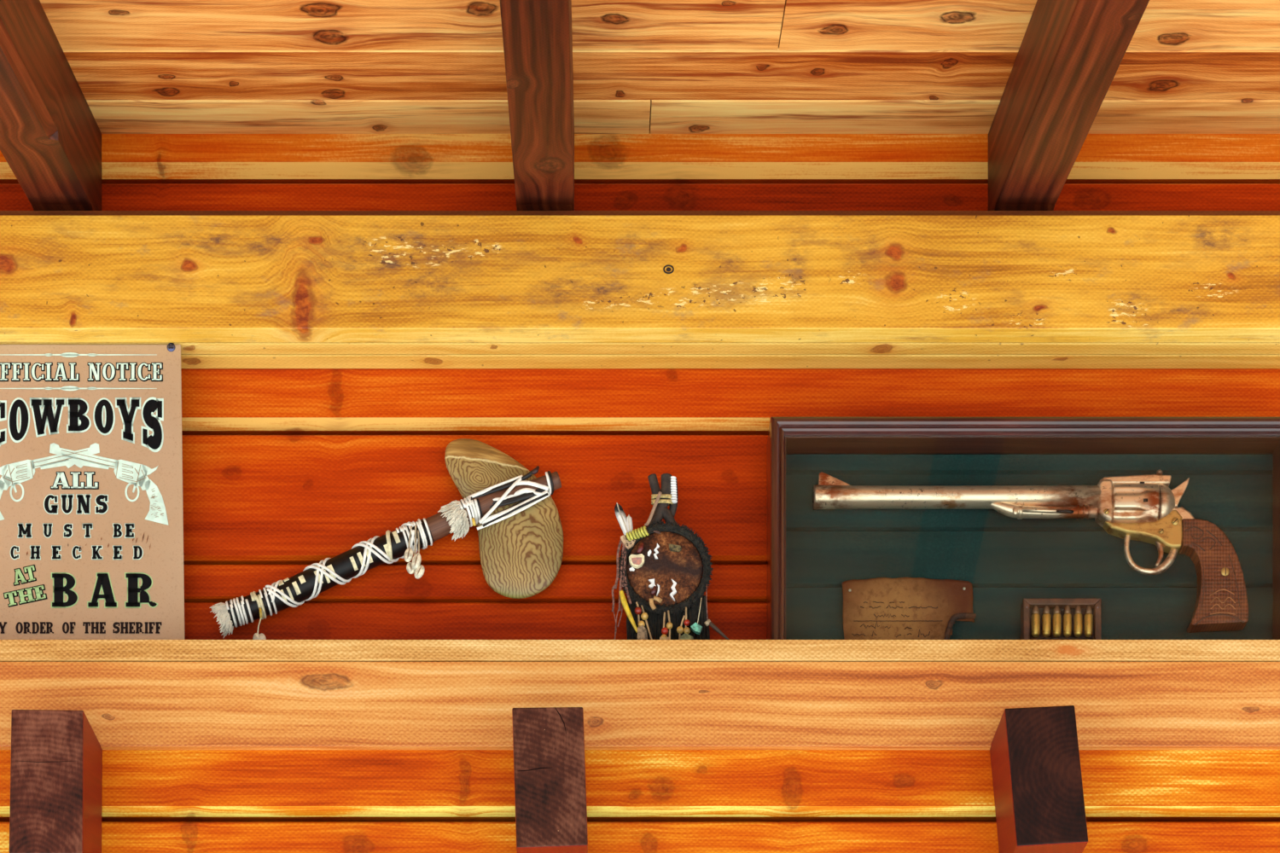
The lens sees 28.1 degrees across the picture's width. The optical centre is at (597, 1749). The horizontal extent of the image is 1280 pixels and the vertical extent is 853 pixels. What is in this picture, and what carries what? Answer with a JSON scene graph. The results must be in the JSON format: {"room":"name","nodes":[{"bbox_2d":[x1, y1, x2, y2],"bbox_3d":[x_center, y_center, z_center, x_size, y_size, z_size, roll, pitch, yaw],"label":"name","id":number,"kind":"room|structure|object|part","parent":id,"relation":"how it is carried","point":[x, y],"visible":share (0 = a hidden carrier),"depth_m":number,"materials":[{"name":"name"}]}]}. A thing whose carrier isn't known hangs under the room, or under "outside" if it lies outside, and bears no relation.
{"room":"western saloon","nodes":[
{"label":"western saloon","id":0,"kind":"room"},
{"bbox_2d":[0,750,1279,852],"bbox_3d":[0.100,0.123,3.106,3.600,2.612,0.188,0,0,0],"label":"wall","id":1,"kind":"structure","parent":0,"point":[154,801],"depth_m":3.01,"materials":[{"name":"orange wood"}]},
{"bbox_2d":[9,709,102,852],"bbox_3d":[-0.625,-1.096,2.955,0.085,0.164,0.112,0,0,0],"label":"joist","id":2,"kind":"object","parent":1,"relation":"attached to","point":[56,757],"visible":1,"depth_m":2.90,"materials":[{"name":"brown wood"}]},
{"bbox_2d":[512,707,587,852],"bbox_3d":[-0.054,-1.101,2.955,0.086,0.160,0.112,0,0,0],"label":"joist","id":3,"kind":"object","parent":1,"relation":"attached to","point":[549,742],"visible":1,"depth_m":2.90,"materials":[{"name":"brown wood"}]},
{"bbox_2d":[0,662,1279,750],"bbox_3d":[0.100,-1.225,3.050,3.600,0.100,0.099,0,0,0],"label":"beam","id":4,"kind":"structure","parent":1,"relation":"on","point":[127,706],"depth_m":3.00,"materials":[{"name":"brown wood"}]},
{"bbox_2d":[0,640,1279,662],"bbox_3d":[0.100,-1.288,3.044,3.600,0.024,0.090,0,0,0],"label":"shelf board","id":5,"kind":"object","parent":4,"relation":"on","point":[10,650],"visible":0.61,"depth_m":3.00,"materials":[{"name":"brown wood"}]},
{"bbox_2d":[0,343,184,639],"bbox_3d":[-0.623,-1.477,3.047,0.259,0.379,0.031,0,0,0],"label":"notice sign","id":6,"kind":"object","parent":5,"relation":"on","point":[91,509],"visible":1,"depth_m":3.05,"materials":[{"name":"beige paper"}]},
{"bbox_2d":[0,442,168,525],"bbox_3d":[-0.622,-1.504,3.044,0.224,0.094,0.007,0,0,0],"label":"print","id":7,"kind":"object","parent":6,"relation":"attached to","point":[42,484],"depth_m":3.04},
{"bbox_2d":[611,473,729,639],"bbox_3d":[0.089,-1.404,3.056,0.151,0.235,0.048,0,0,0],"label":"shield","id":8,"kind":"object","parent":5,"relation":"on","point":[660,567],"visible":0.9,"depth_m":3.04,"materials":[{"name":"brown leather"}]},
{"bbox_2d":[766,416,1279,639],"bbox_3d":[0.517,-1.430,3.053,0.625,0.286,0.070,0,0,0],"label":"display case","id":9,"kind":"object","parent":5,"relation":"on","point":[1231,464],"visible":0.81,"depth_m":3.07,"materials":[{"name":"brown wood"}]},
{"bbox_3d":[0.213,-1.430,3.053,0.018,0.286,0.070,0,0,0],"label":"frame rail","id":10,"kind":"part","parent":9,"relation":"part of","materials":[{"name":"brown wood"}]},
{"bbox_2d":[842,577,976,639],"bbox_3d":[0.372,-1.354,3.059,0.160,0.096,0.012,0,0,2],"label":"parchment","id":11,"kind":"object","parent":9,"relation":"in","point":[878,608],"visible":0.77,"depth_m":3.06,"materials":[{"name":"brown paper"}]},
{"bbox_3d":[0.517,-1.564,3.053,0.625,0.018,0.070,0,0,0],"label":"frame rail","id":12,"kind":"part","parent":9,"relation":"part of","materials":[{"name":"brown wood"}]},
{"bbox_2d":[812,470,1248,633],"bbox_3d":[0.515,-1.428,3.050,0.516,0.190,0.034,0,0,0],"label":"revolver","id":13,"kind":"object","parent":9,"relation":"in","point":[1144,509],"visible":1,"depth_m":3.04,"materials":[{"name":"silver metal"}]},
{"bbox_3d":[0.534,-1.470,3.039,0.059,0.007,0.005,0,0,0],"label":"ejector rod","id":14,"kind":"part","parent":13,"relation":"part of","materials":[{"name":"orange metal"}]},
{"bbox_3d":[0.603,-1.483,3.050,0.017,0.050,0.026,0,0,0],"label":"frame","id":15,"kind":"part","parent":13,"relation":"part of","materials":[{"name":"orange metal"}]},
{"bbox_3d":[0.650,-1.450,3.050,0.093,0.046,0.019,0,0,0],"label":"frame","id":16,"kind":"part","parent":13,"relation":"part of","materials":[{"name":"gold metal"}]},
{"bbox_3d":[0.517,-1.430,3.031,0.588,0.249,0.002,0,0,0],"label":"glass pane","id":17,"kind":"part","parent":9,"relation":"part of","materials":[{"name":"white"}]},
{"bbox_2d":[1020,599,1101,639],"bbox_3d":[0.554,-1.339,3.057,0.093,0.063,0.021,0,0,0],"label":"tray","id":18,"kind":"object","parent":9,"relation":"in","point":[1026,607],"visible":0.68,"depth_m":3.05,"materials":[{"name":"brown wood"}]},
{"bbox_2d":[1031,605,1040,637],"bbox_3d":[0.523,-1.346,3.054,0.010,0.038,0.010,0,0,0],"label":"cartridge","id":19,"kind":"object","parent":18,"relation":"in","point":[1035,617],"visible":1,"depth_m":3.05,"materials":[{"name":"gold metal"}]},
{"bbox_2d":[1041,605,1050,637],"bbox_3d":[0.536,-1.346,3.054,0.010,0.038,0.010,0,0,0],"label":"cartridge","id":20,"kind":"object","parent":18,"relation":"in","point":[1046,616],"visible":1,"depth_m":3.05,"materials":[{"name":"gold metal"}]},
{"bbox_2d":[1053,605,1061,637],"bbox_3d":[0.548,-1.346,3.054,0.010,0.038,0.010,0,0,0],"label":"cartridge","id":21,"kind":"object","parent":18,"relation":"in","point":[1056,616],"visible":1,"depth_m":3.05,"materials":[{"name":"gold metal"}]},
{"bbox_2d":[1063,605,1071,637],"bbox_3d":[0.561,-1.346,3.054,0.010,0.038,0.010,0,0,0],"label":"cartridge","id":22,"kind":"object","parent":18,"relation":"in","point":[1067,617],"visible":1,"depth_m":3.05,"materials":[{"name":"gold metal"}]},
{"bbox_2d":[1073,605,1082,637],"bbox_3d":[0.573,-1.346,3.054,0.010,0.038,0.010,0,0,0],"label":"cartridge","id":23,"kind":"object","parent":18,"relation":"in","point":[1078,616],"visible":1,"depth_m":3.05,"materials":[{"name":"gold metal"}]},
{"bbox_2d":[1084,605,1093,637],"bbox_3d":[0.586,-1.346,3.054,0.010,0.038,0.010,0,0,0],"label":"cartridge","id":24,"kind":"object","parent":18,"relation":"in","point":[1088,617],"visible":1,"depth_m":3.05,"materials":[{"name":"gold metal"}]},
{"bbox_2d":[989,705,1087,852],"bbox_3d":[0.509,-1.103,2.956,0.095,0.160,0.112,0,0,0],"label":"joist","id":25,"kind":"object","parent":1,"relation":"attached to","point":[1034,752],"visible":1,"depth_m":2.90,"materials":[{"name":"brown wood"}]},
{"bbox_2d":[0,121,1279,210],"bbox_3d":[0.100,-1.900,3.163,3.600,0.145,0.135,0,0,0],"label":"wall","id":26,"kind":"structure","parent":0,"point":[649,171],"depth_m":3.10,"materials":[{"name":"orange wood"}]},
{"bbox_2d":[0,342,1279,354],"bbox_3d":[0.100,-1.728,3.046,3.600,0.124,0.023,0,0,0],"label":"trim","id":27,"kind":"structure","parent":26,"relation":"attached to","point":[186,347],"depth_m":3.04,"materials":[{"name":"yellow wood"}]},
{"bbox_2d":[180,354,1279,368],"bbox_3d":[0.100,-1.728,3.075,3.600,0.124,0.029,0,0,0],"label":"trim","id":28,"kind":"structure","parent":26,"relation":"attached to","point":[188,361],"depth_m":3.07,"materials":[{"name":"brown wood"}]},
{"bbox_2d":[0,215,1279,342],"bbox_3d":[0.100,-1.732,3.015,3.600,0.133,0.032,0,0,0],"label":"header beam","id":29,"kind":"structure","parent":0,"point":[63,278],"depth_m":3.00,"materials":[{"name":"yellow wood"}]},
{"bbox_2d":[0,210,1279,215],"bbox_3d":[0.100,-1.810,3.063,3.600,0.023,0.064,0,0,0],"label":"plate","id":30,"kind":"object","parent":29,"relation":"attached to","point":[2,212],"depth_m":3.03,"materials":[{"name":"brown wood"}]},
{"bbox_2d":[39,0,1279,133],"bbox_3d":[0.100,-2.006,3.200,4.000,0.667,2.800,0,0,0],"label":"ceiling","id":31,"kind":"structure","parent":0,"point":[139,66],"depth_m":2.91,"materials":[{"name":"brown wood"}]},
{"bbox_2d":[0,0,101,210],"bbox_3d":[-0.634,-1.765,2.487,0.071,0.374,1.214,0,0,0],"label":"rafter","id":32,"kind":"object","parent":31,"relation":"attached to","point":[50,136],"visible":0.84,"depth_m":2.85,"materials":[{"name":"brown wood"}]},
{"bbox_2d":[500,0,574,210],"bbox_3d":[-0.062,-1.765,2.487,0.068,0.373,1.214,0,0,0],"label":"rafter","id":33,"kind":"object","parent":31,"relation":"attached to","point":[538,36],"visible":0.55,"depth_m":2.74,"materials":[{"name":"brown wood"}]},
{"bbox_2d":[988,0,1149,210],"bbox_3d":[0.507,-1.765,2.487,0.071,0.373,1.214,0,0,0],"label":"rafter","id":34,"kind":"object","parent":31,"relation":"attached to","point":[1070,54],"visible":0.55,"depth_m":2.77,"materials":[{"name":"brown wood"}]},
{"bbox_2d":[180,368,1279,639],"bbox_3d":[0.100,-1.490,3.160,3.600,0.413,0.140,0,0,0],"label":"wall niche","id":35,"kind":"object","parent":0,"point":[285,471],"visible":0.32,"depth_m":3.09,"materials":[{"name":"orange wood"}]},
{"bbox_2d":[209,438,563,639],"bbox_3d":[-0.253,-1.447,3.065,0.424,0.252,0.043,0,0,0],"label":"tomahawk","id":36,"kind":"object","parent":35,"relation":"hanging from","point":[514,514],"visible":0.99,"depth_m":3.06,"materials":[{"name":"brown wood"}]},
{"bbox_3d":[-0.403,-1.340,3.054,0.005,0.021,0.002,0,0,0],"label":"hanging cord","id":37,"kind":"part","parent":36,"relation":"part of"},
{"bbox_3d":[-0.223,-1.444,3.053,0.005,0.030,0.002,0,0,0],"label":"hanging cord","id":38,"kind":"part","parent":36,"relation":"part of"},
{"bbox_3d":[-0.217,-1.441,3.053,0.003,0.037,0.002,0,0,0],"label":"hanging cord","id":39,"kind":"part","parent":36,"relation":"part of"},
{"bbox_3d":[-0.213,-1.434,3.053,0.003,0.039,0.002,0,0,0],"label":"hanging cord","id":40,"kind":"part","parent":36,"relation":"part of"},
{"bbox_3d":[-0.130,-1.502,3.054,0.053,0.023,0.005,0,0,0],"label":"lashing cord","id":41,"kind":"part","parent":36,"relation":"part of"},
{"bbox_3d":[-0.249,-1.437,3.067,0.412,0.184,0.031,0,0,0],"label":"handle","id":42,"kind":"part","parent":36,"relation":"part of","materials":[{"name":"brown wood"}]},
{"bbox_3d":[-0.122,-1.507,3.054,0.065,0.028,0.005,0,0,0],"label":"lashing cord","id":43,"kind":"part","parent":36,"relation":"part of","materials":[{"name":"white leather"}]},
{"bbox_3d":[-0.118,-1.507,3.055,0.080,0.035,0.006,0,0,0],"label":"lashing cord","id":44,"kind":"part","parent":36,"relation":"part of","materials":[{"name":"white leather"}]},
{"bbox_3d":[-0.115,-1.490,3.052,0.055,0.058,0.006,0,0,0],"label":"lashing cord","id":45,"kind":"part","parent":36,"relation":"part of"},
{"bbox_3d":[-0.119,-1.494,3.054,0.048,0.012,0.005,0,0,0],"label":"lashing cord","id":46,"kind":"part","parent":36,"relation":"part of","materials":[{"name":"white leather"}]},
{"bbox_3d":[-0.112,-1.476,3.071,0.142,0.192,0.025,0,0,0],"label":"stone blade","id":47,"kind":"part","parent":36,"relation":"part of","materials":[{"name":"beige stone"}]},
{"bbox_3d":[-0.102,-1.491,3.054,0.058,0.021,0.005,0,0,0],"label":"lashing cord","id":48,"kind":"part","parent":36,"relation":"part of","materials":[{"name":"white leather"}]},
{"bbox_3d":[-0.100,-1.485,3.055,0.067,0.037,0.006,0,0,0],"label":"lashing cord","id":49,"kind":"part","parent":36,"relation":"part of","materials":[{"name":"white leather"}]},
{"bbox_3d":[-0.101,-1.477,3.054,0.087,0.044,0.005,0,0,0],"label":"lashing cord","id":50,"kind":"part","parent":36,"relation":"part of","materials":[{"name":"white leather"}]},
{"bbox_3d":[-0.099,-1.482,3.054,0.082,0.042,0.007,0,0,0],"label":"lashing cord","id":51,"kind":"part","parent":36,"relation":"part of","materials":[{"name":"white leather"}]},
{"bbox_3d":[-0.098,-1.479,3.054,0.079,0.042,0.005,0,0,0],"label":"lashing cord","id":52,"kind":"part","parent":36,"relation":"part of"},
{"bbox_3d":[-0.104,-1.497,3.055,0.094,0.026,0.007,0,0,0],"label":"lashing cord","id":53,"kind":"part","parent":36,"relation":"part of","materials":[{"name":"white leather"}]},
{"bbox_3d":[-0.085,-1.498,3.054,0.035,0.012,0.006,0,0,0],"label":"lashing cord","id":54,"kind":"part","parent":36,"relation":"part of","materials":[{"name":"white leather"}]},
{"bbox_3d":[-0.084,-1.520,3.054,0.029,0.021,0.005,0,0,0],"label":"lashing cord","id":55,"kind":"part","parent":36,"relation":"part of","materials":[{"name":"leather"}]},
{"bbox_3d":[-0.081,-1.507,3.054,0.047,0.011,0.006,0,0,0],"label":"lashing cord","id":56,"kind":"part","parent":36,"relation":"part of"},
{"bbox_3d":[-0.074,-1.525,3.053,0.009,0.011,0.006,0,0,14],"label":"cord","id":57,"kind":"part","parent":36,"relation":"part of","materials":[{"name":"black leather"}]},
{"bbox_3d":[-0.073,-1.501,3.054,0.024,0.011,0.005,0,0,0],"label":"lashing cord","id":58,"kind":"part","parent":36,"relation":"part of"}
]}

